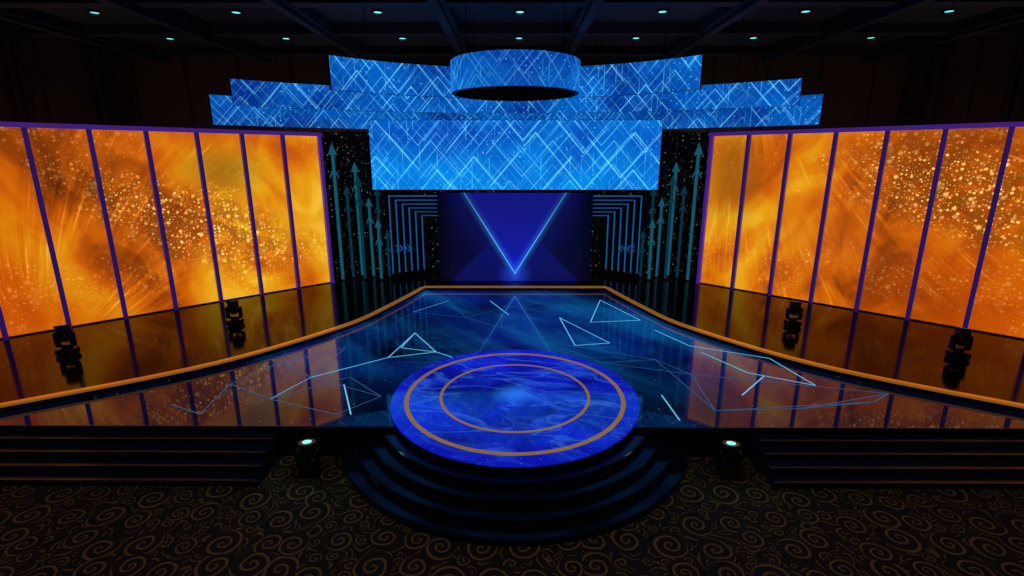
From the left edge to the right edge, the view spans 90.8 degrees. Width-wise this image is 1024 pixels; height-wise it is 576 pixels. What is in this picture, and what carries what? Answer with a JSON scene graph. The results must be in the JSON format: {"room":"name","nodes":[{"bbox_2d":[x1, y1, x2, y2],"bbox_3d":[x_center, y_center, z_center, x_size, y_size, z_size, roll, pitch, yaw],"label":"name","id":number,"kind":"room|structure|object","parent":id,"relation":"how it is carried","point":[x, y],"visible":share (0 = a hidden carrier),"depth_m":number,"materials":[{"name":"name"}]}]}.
{"room":"event stage hall","nodes":[
{"label":"event stage hall","id":0,"kind":"room"},
{"bbox_2d":[0,25,137,125],"bbox_3d":[-17.650,-1.606,8.265,0.200,10.300,32.600,0,14,0],"label":"wall","id":1,"kind":"structure","parent":0,"point":[59,74],"depth_m":19.81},
{"bbox_2d":[0,456,1023,575],"bbox_3d":[0.049,3.457,9.457,35.200,0.100,32.600,0,14,0],"label":"floor","id":2,"kind":"structure","parent":0,"point":[286,525],"depth_m":7.89,"materials":[{"name":"carpet"}]},
{"bbox_2d":[0,19,35,122],"bbox_3d":[-17.238,-4.209,18.404,0.360,10.300,0.840,0,14,0],"label":"wall column","id":3,"kind":"structure","parent":2,"relation":"on","point":[10,32],"depth_m":17.49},
{"bbox_2d":[82,42,109,124],"bbox_3d":[-17.217,-5.112,21.920,0.360,10.300,0.500,0,14,0],"label":"wall column","id":4,"kind":"structure","parent":2,"relation":"on","point":[94,51],"depth_m":20.91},
{"bbox_2d":[0,432,280,487],"bbox_3d":[-10.231,3.156,9.380,11.440,0.520,0.979,0,14,0],"label":"stairs","id":5,"kind":"structure","parent":2,"relation":"on","point":[26,458],"depth_m":9.36,"materials":[{"name":"black"}]},
{"bbox_2d":[295,439,320,478],"bbox_3d":[-3.732,3.109,9.253,0.395,0.674,0.322,0,14,0],"label":"moving-head light","id":6,"kind":"object","parent":2,"relation":"on","point":[306,451],"visible":1,"depth_m":9.17,"materials":[{"name":"black"}]},
{"bbox_2d":[0,291,1023,456],"bbox_3d":[0.092,1.297,16.351,32.000,0.654,13.570,0,14,0],"label":"stage platform","id":7,"kind":"object","parent":2,"relation":"on","point":[695,393],"visible":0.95,"depth_m":11.18,"materials":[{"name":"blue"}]},
{"bbox_2d":[0,272,1023,413],"bbox_3d":[0.092,0.908,16.267,32.000,0.150,13.540,0,14,0],"label":"deck","id":8,"kind":"object","parent":7,"relation":"on","point":[111,351],"visible":0.59,"depth_m":14.19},
{"bbox_2d":[52,324,80,356],"bbox_3d":[-11.328,1.297,12.822,0.465,0.811,0.398,0,14,0],"label":"moving-head light","id":9,"kind":"object","parent":8,"relation":"on","point":[62,333],"visible":1,"depth_m":12.72,"materials":[{"name":"black"}]},
{"bbox_2d":[0,121,334,339],"bbox_3d":[-11.191,-2.109,16.096,10.920,5.780,0.460,-13,20,-42],"label":"led screen","id":10,"kind":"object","parent":8,"relation":"on","point":[99,223],"depth_m":15.80,"materials":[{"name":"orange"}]},
{"bbox_2d":[225,300,243,325],"bbox_3d":[-8.314,0.724,15.133,0.442,0.770,0.378,0,14,0],"label":"moving-head light","id":11,"kind":"object","parent":8,"relation":"on","point":[232,307],"visible":1,"depth_m":15.04,"materials":[{"name":"black"}]},
{"bbox_2d":[328,144,392,280],"bbox_3d":[-6.043,-3.056,20.547,2.110,5.400,1.210,0,14,0],"label":"sculpture","id":12,"kind":"object","parent":8,"relation":"on","point":[332,152],"visible":0.98,"depth_m":20.59,"materials":[{"name":"teal"}]},
{"bbox_2d":[0,286,1023,408],"bbox_3d":[0.083,1.238,14.735,22.712,0.052,10.431,0,14,0],"label":"trim","id":13,"kind":"structure","parent":8,"relation":"attached to","point":[107,385],"depth_m":12.36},
{"bbox_2d":[317,132,710,272],"bbox_3d":[0.129,-3.556,21.490,17.200,5.900,0.200,0,14,0],"label":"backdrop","id":14,"kind":"structure","parent":8,"relation":"on","point":[350,147],"depth_m":21.36,"materials":[{"name":"black"}]},
{"bbox_2d":[368,120,662,189],"bbox_3d":[0.117,-5.016,19.154,10.000,2.330,3.600,0,14,0],"label":"led screen","id":15,"kind":"object","parent":14,"relation":"attached to","point":[404,154],"visible":1,"depth_m":17.40,"materials":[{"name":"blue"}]},
{"bbox_2d":[437,192,592,280],"bbox_3d":[0.119,-2.015,20.193,6.100,3.560,0.120,0,14,0],"label":"led screen","id":16,"kind":"object","parent":8,"relation":"on","point":[484,236],"visible":1,"depth_m":20.11,"materials":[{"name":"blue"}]},
{"bbox_2d":[388,195,641,278],"bbox_3d":[0.124,-2.144,20.976,10.100,3.420,1.100,0,14,0],"label":"panels","id":17,"kind":"object","parent":8,"relation":"on","point":[620,215],"visible":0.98,"depth_m":20.81,"materials":[{"name":"black"}]},
{"bbox_2d":[637,143,702,280],"bbox_3d":[6.287,-3.038,20.476,2.110,5.400,1.210,0,14,0],"label":"sculpture","id":18,"kind":"object","parent":8,"relation":"on","point":[698,152],"visible":0.96,"depth_m":20.51,"materials":[{"name":"teal"}]},
{"bbox_2d":[784,301,802,326],"bbox_3d":[8.386,0.749,15.037,0.442,0.770,0.378,0,14,0],"label":"moving-head light","id":19,"kind":"object","parent":8,"relation":"on","point":[794,308],"visible":1,"depth_m":14.94,"materials":[{"name":"black"}]},
{"bbox_2d":[696,121,1023,339],"bbox_3d":[11.382,-2.076,15.967,10.920,5.780,0.460,14,20,43],"label":"led screen","id":20,"kind":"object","parent":8,"relation":"on","point":[921,223],"depth_m":15.81,"materials":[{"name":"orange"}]},
{"bbox_2d":[945,327,973,359],"bbox_3d":[11.171,1.355,12.595,0.465,0.811,0.398,0,14,0],"label":"moving-head light","id":21,"kind":"object","parent":8,"relation":"on","point":[962,336],"visible":1,"depth_m":12.50,"materials":[{"name":"black"}]},
{"bbox_2d":[340,349,689,546],"bbox_3d":[0.059,2.634,11.000,7.280,0.727,7.280,0,14,0],"label":"dais","id":22,"kind":"object","parent":2,"relation":"on","point":[512,447],"visible":0.88,"depth_m":8.95,"materials":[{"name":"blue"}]},
{"bbox_2d":[716,440,742,479],"bbox_3d":[3.968,3.121,9.209,0.395,0.674,0.322,0,14,0],"label":"moving-head light","id":23,"kind":"object","parent":2,"relation":"on","point":[731,452],"visible":1,"depth_m":9.13,"materials":[{"name":"black"}]},
{"bbox_2d":[749,434,1023,489],"bbox_3d":[10.329,3.187,9.262,11.440,0.520,0.979,0,14,0],"label":"stairs","id":24,"kind":"structure","parent":2,"relation":"on","point":[792,461],"depth_m":9.26,"materials":[{"name":"black"}]},
{"bbox_2d":[924,40,952,124],"bbox_3d":[17.483,-5.061,21.721,0.360,10.300,0.500,0,14,0],"label":"wall column","id":25,"kind":"structure","parent":2,"relation":"on","point":[939,50],"depth_m":20.72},
{"bbox_2d":[999,21,1023,121],"bbox_3d":[17.461,-4.158,18.205,0.360,10.300,0.840,0,14,0],"label":"wall column","id":26,"kind":"structure","parent":2,"relation":"on","point":[1013,99],"depth_m":17.41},
{"bbox_2d":[0,0,1023,63],"bbox_3d":[0.049,-6.423,6.920,35.200,0.700,32.600,0,14,0],"label":"ceiling","id":27,"kind":"structure","parent":0,"point":[125,28],"depth_m":17.82,"materials":[{"name":"black"}]},
{"bbox_2d":[450,0,579,100],"bbox_3d":[0.100,-7.389,15.551,4.000,2.680,4.000,0,14,0],"label":"led screen","id":28,"kind":"object","parent":27,"relation":"hanging from","point":[505,74],"visible":1,"depth_m":14.22,"materials":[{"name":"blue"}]},
{"bbox_2d":[229,16,802,112],"bbox_3d":[0.113,-7.804,17.689,18.676,2.940,3.150,0,14,0],"label":"led screen","id":29,"kind":"object","parent":27,"relation":"hanging from","point":[787,92],"visible":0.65,"depth_m":18.10,"materials":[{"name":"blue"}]},
{"bbox_2d":[208,24,823,128],"bbox_3d":[0.120,-7.807,18.825,20.993,3.500,3.950,0,14,0],"label":"led screen","id":30,"kind":"object","parent":27,"relation":"hanging from","point":[809,110],"visible":0.43,"depth_m":18.97,"materials":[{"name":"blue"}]},
{"bbox_2d":[327,7,704,97],"bbox_3d":[0.106,-7.702,16.528,11.608,2.560,2.450,0,14,0],"label":"led screen","id":31,"kind":"object","parent":27,"relation":"hanging from","point":[346,74],"visible":0.61,"depth_m":16.64,"materials":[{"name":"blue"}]},
{"bbox_2d":[126,56,907,131],"bbox_3d":[0.147,-5.658,24.048,35.200,10.300,0.200,0,14,0],"label":"wall","id":32,"kind":"structure","parent":0,"point":[857,93],"depth_m":22.97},
{"bbox_2d":[896,24,1023,125],"bbox_3d":[17.749,-1.554,8.062,0.200,10.300,32.600,0,14,0],"label":"wall","id":33,"kind":"structure","parent":0,"point":[974,78],"depth_m":19.78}
]}

